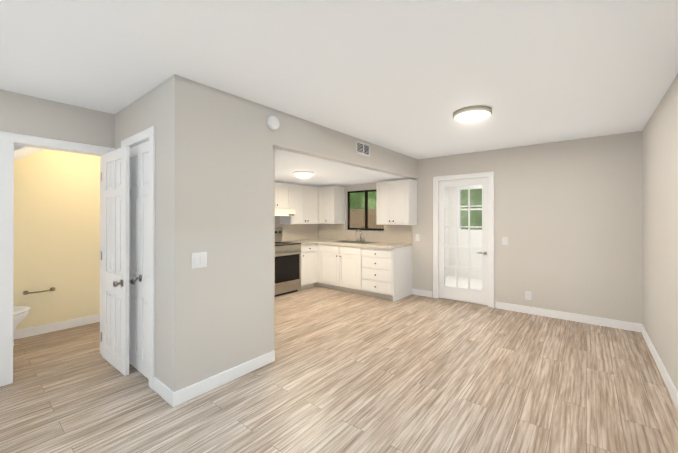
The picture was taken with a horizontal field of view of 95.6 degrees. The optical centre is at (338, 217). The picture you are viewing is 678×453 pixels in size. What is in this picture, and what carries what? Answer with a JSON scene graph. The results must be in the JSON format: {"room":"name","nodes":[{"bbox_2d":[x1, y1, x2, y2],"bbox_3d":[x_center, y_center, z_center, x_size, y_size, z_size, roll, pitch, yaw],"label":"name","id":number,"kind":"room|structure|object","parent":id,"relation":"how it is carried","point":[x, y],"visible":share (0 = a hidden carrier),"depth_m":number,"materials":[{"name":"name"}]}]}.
{"room":"empty living room","nodes":[
{"label":"empty living room","id":0,"kind":"room"},
{"bbox_2d":[14,145,41,160],"bbox_3d":[-3.277,-0.601,3.073,1.190,0.910,1.240,0,0,39],"label":"ceiling","id":1,"kind":"structure","parent":0,"point":[21,151],"depth_m":3.10,"materials":[{"name":"white paint"}]},
{"bbox_2d":[13,149,99,329],"bbox_3d":[-3.484,0.166,3.856,0.120,2.440,2.200,0,0,39],"label":"wall","id":2,"kind":"structure","parent":0,"point":[57,220],"depth_m":3.78,"materials":[{"name":"beige paint"}]},
{"bbox_2d":[23,287,54,294],"bbox_3d":[-3.541,0.871,3.636,0.064,0.049,0.279,0,0,39],"label":"towel rail","id":3,"kind":"object","parent":2,"relation":"attached to","point":[27,292],"visible":1,"depth_m":3.61,"materials":[{"name":"silver metal"}]},
{"bbox_2d":[13,314,99,339],"bbox_3d":[-3.433,1.336,3.805,0.019,0.100,2.190,0,0,39],"label":"baseboard","id":4,"kind":"structure","parent":2,"relation":"attached to","point":[37,330],"depth_m":3.75,"materials":[{"name":"white wood"}]},
{"bbox_2d":[0,89,114,147],"bbox_3d":[-3.162,0.161,2.155,0.120,2.440,2.620,0,0,39],"label":"wall","id":5,"kind":"structure","parent":0,"point":[24,114],"depth_m":2.78,"materials":[{"name":"grey paint"}]},
{"bbox_2d":[0,131,114,386],"bbox_3d":[-2.586,0.338,2.861,0.148,2.090,0.794,0,0,39],"label":"door frame","id":6,"kind":"structure","parent":5,"relation":"attached to","point":[8,141],"depth_m":2.55,"materials":[{"name":"white wood"}]},
{"bbox_2d":[101,146,135,375],"bbox_3d":[-2.091,0.375,2.878,0.620,2.000,0.169,0,0,39],"label":"bathroom door","id":7,"kind":"structure","parent":6,"relation":"attached to","point":[115,180],"depth_m":2.81,"materials":[{"name":"white wood"}]},
{"bbox_2d":[115,79,167,385],"bbox_3d":[-1.807,0.163,2.820,1.390,2.440,0.120,0,0,39],"label":"wall","id":8,"kind":"structure","parent":0,"point":[149,109],"depth_m":2.44,"materials":[{"name":"grey paint"}]},
{"bbox_2d":[121,126,154,388],"bbox_3d":[-1.758,0.323,2.769,0.780,2.120,0.138,0,0,39],"label":"trim","id":9,"kind":"structure","parent":8,"relation":"attached to","point":[141,137],"depth_m":2.48,"materials":[{"name":"white wood"}]},
{"bbox_2d":[129,140,148,378],"bbox_3d":[-1.769,0.356,2.751,0.612,2.030,0.164,0,0,39],"label":"closet door","id":10,"kind":"structure","parent":8,"relation":"in","point":[139,275],"depth_m":2.74,"materials":[{"name":"white wood"}]},
{"bbox_2d":[153,377,171,404],"bbox_3d":[-1.356,1.332,2.365,0.340,0.100,0.015,0,0,39],"label":"baseboard","id":11,"kind":"structure","parent":8,"relation":"attached to","point":[168,395],"depth_m":2.35,"materials":[{"name":"white wood"}]},
{"bbox_2d":[273,148,274,350],"bbox_3d":[-1.748,0.167,3.943,2.710,2.440,0.120,0,0,39],"label":"wall","id":12,"kind":"structure","parent":0,"point":[273,249],"depth_m":3.13,"materials":[{"name":"grey paint"}]},
{"bbox_2d":[167,74,418,391],"bbox_3d":[0.063,0.166,3.931,0.120,2.440,4.200,0,0,39],"label":"wall","id":13,"kind":"structure","parent":0,"point":[222,144],"depth_m":2.57,"materials":[{"name":"grey paint"}]},
{"bbox_2d":[192,252,206,268],"bbox_3d":[-1.090,0.332,2.401,0.012,0.117,0.117,0,0,39],"label":"light switch","id":14,"kind":"object","parent":13,"relation":"attached to","point":[199,260],"visible":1,"depth_m":2.40,"materials":[{"name":"white plastic"}]},
{"bbox_2d":[171,350,274,406],"bbox_3d":[-0.920,1.333,2.608,0.019,0.100,0.940,0,0,39],"label":"baseboard","id":15,"kind":"structure","parent":13,"relation":"attached to","point":[185,394],"depth_m":2.52,"materials":[{"name":"white wood"}]},
{"bbox_2d":[267,116,278,129],"bbox_3d":[-0.625,-0.911,2.955,0.042,0.132,0.132,0,0,39],"label":"smoke detector","id":16,"kind":"object","parent":13,"relation":"attached to","point":[272,122],"visible":1,"depth_m":2.93,"materials":[{"name":"white plastic"}]},
{"bbox_2d":[356,140,369,156],"bbox_3d":[0.332,-0.933,4.161,0.013,0.170,0.330,0,0,39],"label":"air vent","id":17,"kind":"object","parent":13,"relation":"in","point":[362,148],"visible":1,"depth_m":4.15,"materials":[{"name":"white plastic"}]},
{"bbox_2d":[279,225,318,240],"bbox_3d":[-1.252,0.306,6.106,0.012,0.350,2.466,0,0,39],"label":"backsplash","id":18,"kind":"structure","parent":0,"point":[289,232],"depth_m":6.57,"materials":[{"name":"beige tile"}]},
{"bbox_2d":[0,276,677,452],"bbox_3d":[0.053,1.436,3.685,5.830,0.100,9.290,0,0,39],"label":"floor","id":19,"kind":"structure","parent":0,"point":[346,372],"depth_m":2.43,"materials":[{"name":"beige wood"}]},
{"bbox_2d":[13,306,29,346],"bbox_3d":[-3.578,1.006,3.022,0.440,0.755,0.772,0,0,39],"label":"toilet","id":20,"kind":"object","parent":19,"relation":"on","point":[20,313],"visible":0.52,"depth_m":3.19,"materials":[{"name":"white ceramic"}]},
{"bbox_2d":[275,227,301,296],"bbox_3d":[-1.167,0.791,5.658,0.673,1.200,0.776,0,0,39],"label":"stove","id":21,"kind":"object","parent":19,"relation":"on","point":[287,267],"visible":0.29,"depth_m":5.56,"materials":[{"name":"silver metal"}]},
{"bbox_2d":[282,241,318,290],"bbox_3d":[-0.783,0.957,6.140,0.697,0.872,0.447,0,0,39],"label":"base cabinet","id":22,"kind":"object","parent":19,"relation":"on","point":[310,253],"depth_m":5.99,"materials":[{"name":"white wood"}]},
{"bbox_2d":[283,241,314,244],"bbox_3d":[-0.816,0.501,6.136,0.652,0.040,0.397,0,0,39],"label":"countertop","id":23,"kind":"structure","parent":22,"relation":"on","point":[302,242],"depth_m":5.99,"materials":[{"name":"beige stone"}]},
{"bbox_2d":[323,245,362,294],"bbox_3d":[0.228,0.957,6.038,0.993,0.872,0.707,0,0,39],"label":"base cabinet","id":24,"kind":"object","parent":19,"relation":"on","point":[342,264],"depth_m":5.72,"materials":[{"name":"white wood"}]},
{"bbox_2d":[363,245,411,301],"bbox_3d":[0.840,0.955,5.543,0.697,0.872,0.707,0,0,39],"label":"base cabinet","id":25,"kind":"object","parent":19,"relation":"on","point":[377,264],"depth_m":5.25,"materials":[{"name":"white wood"}]},
{"bbox_2d":[315,237,402,248],"bbox_3d":[0.194,0.501,6.048,2.334,0.040,0.736,0,0,39],"label":"countertop","id":26,"kind":"structure","parent":25,"relation":"on","point":[318,240],"depth_m":5.71,"materials":[{"name":"beige stone"}]},
{"bbox_2d":[355,229,365,240],"bbox_3d":[0.407,0.346,6.134,0.242,0.255,0.209,0,0,39],"label":"faucet","id":27,"kind":"object","parent":26,"relation":"on","point":[360,236],"visible":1,"depth_m":6.18,"materials":[{"name":"silver metal"}]},
{"bbox_2d":[351,241,370,244],"bbox_3d":[0.306,0.568,6.043,0.800,0.186,0.471,0,0,39],"label":"sink","id":28,"kind":"object","parent":26,"relation":"in","point":[352,242],"depth_m":5.95,"materials":[{"name":"silver metal"}]},
{"bbox_2d":[0,0,677,158],"bbox_3d":[-0.642,-1.107,2.833,5.830,0.100,7.080,0,0,39],"label":"ceiling","id":29,"kind":"structure","parent":0,"point":[408,77],"depth_m":2.07,"materials":[{"name":"white paint"}]},
{"bbox_2d":[453,105,491,121],"bbox_3d":[1.328,-1.025,3.066,0.364,0.062,0.364,0,0,39],"label":"ceiling light","id":30,"kind":"object","parent":29,"relation":"attached to","point":[472,113],"visible":1,"depth_m":2.98,"materials":[{"name":"white glass"}]},
{"bbox_2d":[275,149,407,186],"bbox_3d":[-0.569,-0.760,5.108,2.340,0.120,3.170,0,0,39],"label":"ceiling","id":31,"kind":"structure","parent":0,"point":[325,172],"depth_m":4.76,"materials":[{"name":"white paint"}]},
{"bbox_2d":[293,171,313,177],"bbox_3d":[-0.554,-0.658,4.793,0.319,0.085,0.319,0,0,39],"label":"kitchen ceiling light","id":32,"kind":"object","parent":31,"relation":"attached to","point":[303,174],"visible":1,"depth_m":4.69,"materials":[{"name":"white glass"}]},
{"bbox_2d":[445,187,448,276],"bbox_3d":[1.943,0.174,6.636,0.120,2.440,2.090,0,0,39],"label":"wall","id":33,"kind":"structure","parent":0,"point":[447,232],"depth_m":7.30,"materials":[{"name":"white"}]},
{"bbox_2d":[449,185,481,278],"bbox_3d":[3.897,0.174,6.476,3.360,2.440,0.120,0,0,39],"label":"glass pane","id":34,"kind":"structure","parent":0,"point":[473,262],"depth_m":7.21,"materials":[{"name":"clear glass"}]},
{"bbox_2d":[341,131,642,323],"bbox_3d":[1.591,0.171,5.486,5.460,2.440,0.140,0,0,39],"label":"wall","id":35,"kind":"structure","parent":0,"point":[568,218],"depth_m":4.22,"materials":[{"name":"grey paint"}]},
{"bbox_2d":[319,187,326,222],"bbox_3d":[-0.246,-0.266,6.638,0.276,0.790,0.375,0,0,39],"label":"upper cabinet","id":36,"kind":"object","parent":35,"relation":"attached to","point":[322,190],"depth_m":6.53,"materials":[{"name":"white wood"}]},
{"bbox_2d":[327,186,343,222],"bbox_3d":[-0.083,-0.266,6.531,0.226,0.790,0.336,0,0,39],"label":"upper cabinet","id":37,"kind":"object","parent":35,"relation":"attached to","point":[335,195],"depth_m":6.42,"materials":[{"name":"white wood"}]},
{"bbox_2d":[319,225,410,244],"bbox_3d":[0.427,0.306,6.326,2.322,0.350,0.011,0,0,39],"label":"backsplash","id":38,"kind":"structure","parent":35,"relation":"attached to","point":[401,234],"depth_m":6.17,"materials":[{"name":"beige tile"}]},
{"bbox_2d":[348,189,383,230],"bbox_3d":[0.565,-0.157,6.340,0.950,0.820,0.045,0,0,39],"label":"kitchen window","id":39,"kind":"structure","parent":35,"relation":"in","point":[366,208],"depth_m":6.38,"materials":[{"name":"brown metal"}]},
{"bbox_2d":[377,180,394,224],"bbox_3d":[0.947,-0.268,5.699,0.382,0.790,0.336,0,0,39],"label":"upper cabinet","id":40,"kind":"object","parent":35,"relation":"attached to","point":[385,189],"depth_m":5.56,"materials":[{"name":"white wood"}]},
{"bbox_2d":[395,179,416,224],"bbox_3d":[1.155,-0.269,5.530,0.382,0.790,0.336,0,0,39],"label":"upper cabinet","id":41,"kind":"object","parent":35,"relation":"attached to","point":[396,202],"depth_m":5.37,"materials":[{"name":"white wood"}]},
{"bbox_2d":[412,289,431,296],"bbox_3d":[1.481,1.341,5.473,0.370,0.100,0.015,0,0,39],"label":"baseboard","id":42,"kind":"structure","parent":35,"relation":"attached to","point":[414,291],"depth_m":5.46,"materials":[{"name":"white wood"}]},
{"bbox_2d":[438,177,487,304],"bbox_3d":[2.047,0.371,5.085,0.801,2.010,0.161,0,0,39],"label":"french door","id":43,"kind":"structure","parent":35,"relation":"in","point":[478,296],"depth_m":5.04,"materials":[{"name":"white wood"}]},
{"bbox_2d":[433,172,493,307],"bbox_3d":[2.060,0.340,5.095,0.960,2.100,0.158,0,0,39],"label":"door frame","id":44,"kind":"structure","parent":35,"relation":"attached to","point":[489,175],"depth_m":4.95,"materials":[{"name":"white painted wood"}]},
{"bbox_2d":[503,237,507,244],"bbox_3d":[2.511,0.353,4.644,0.072,0.117,0.012,0,0,39],"label":"light switch","id":45,"kind":"object","parent":35,"relation":"attached to","point":[505,240],"visible":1,"depth_m":4.64,"materials":[{"name":"white plastic"}]},
{"bbox_2d":[525,291,530,299],"bbox_3d":[2.745,1.128,4.454,0.072,0.117,0.010,0,0,39],"label":"outlet","id":46,"kind":"object","parent":35,"relation":"attached to","point":[528,295],"visible":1,"depth_m":4.45,"materials":[{"name":"white plastic"}]},
{"bbox_2d":[496,302,639,331],"bbox_3d":[3.022,1.337,4.227,1.575,0.100,0.015,0,0,39],"label":"baseboard","id":47,"kind":"structure","parent":35,"relation":"attached to","point":[618,324],"depth_m":4.12,"materials":[{"name":"white wood"}]},
{"bbox_2d":[642,74,677,390],"bbox_3d":[1.578,0.158,1.034,0.120,2.440,7.080,0,0,39],"label":"wall","id":48,"kind":"structure","parent":0,"point":[660,211],"depth_m":2.73,"materials":[{"name":"grey paint"}]},
{"bbox_2d":[640,324,677,408],"bbox_3d":[1.517,1.328,1.067,0.019,0.100,6.820,0,0,39],"label":"baseboard","id":49,"kind":"structure","parent":48,"relation":"attached to","point":[670,385],"depth_m":2.69,"materials":[{"name":"white wood"}]},
{"label":"outside","id":50,"kind":"structure","parent":0,"visible":0},
{"bbox_2d":[350,191,383,228],"bbox_3d":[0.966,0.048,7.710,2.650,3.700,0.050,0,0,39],"label":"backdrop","id":51,"kind":"structure","parent":50,"point":[370,197],"depth_m":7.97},
{"bbox_2d":[461,189,481,229],"bbox_3d":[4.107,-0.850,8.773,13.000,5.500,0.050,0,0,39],"label":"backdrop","id":52,"kind":"structure","parent":50,"point":[475,211],"depth_m":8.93,"materials":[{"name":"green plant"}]},
{"bbox_3d":[-1.525,0.172,5.879,0.120,2.440,3.170,0,0,39],"label":"wall","id":53,"kind":"structure","parent":0,"visible":0},
{"bbox_2d":[275,183,278,206],"bbox_3d":[-1.415,-0.421,5.649,0.337,0.485,0.447,0,0,39],"label":"upper cabinet","id":54,"kind":"object","parent":53,"relation":"attached to","point":[276,184],"depth_m":5.70,"materials":[{"name":"white wood"}]},
{"bbox_2d":[275,183,290,208],"bbox_3d":[-1.206,-0.420,5.908,0.337,0.485,0.447,0,0,39],"label":"upper cabinet","id":55,"kind":"object","parent":53,"relation":"attached to","point":[284,188],"depth_m":5.87,"materials":[{"name":"white wood"}]},
{"bbox_2d":[280,184,302,223],"bbox_3d":[-0.936,-0.267,6.240,0.337,0.790,0.526,0,0,39],"label":"upper cabinet","id":56,"kind":"object","parent":53,"relation":"attached to","point":[296,190],"depth_m":6.10,"materials":[{"name":"white wood"}]},
{"bbox_2d":[275,208,295,216],"bbox_3d":[-1.247,-0.097,5.726,0.498,0.146,0.772,0,0,39],"label":"range hood","id":57,"kind":"object","parent":56,"relation":"attached to","point":[280,212],"visible":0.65,"depth_m":5.68,"materials":[{"name":"white metal"}]},
{"bbox_2d":[303,185,318,222],"bbox_3d":[-0.681,-0.266,6.525,0.376,0.790,0.466,0,0,39],"label":"upper cabinet","id":58,"kind":"object","parent":53,"relation":"attached to","point":[310,194],"depth_m":6.40,"materials":[{"name":"white wood"}]}
]}

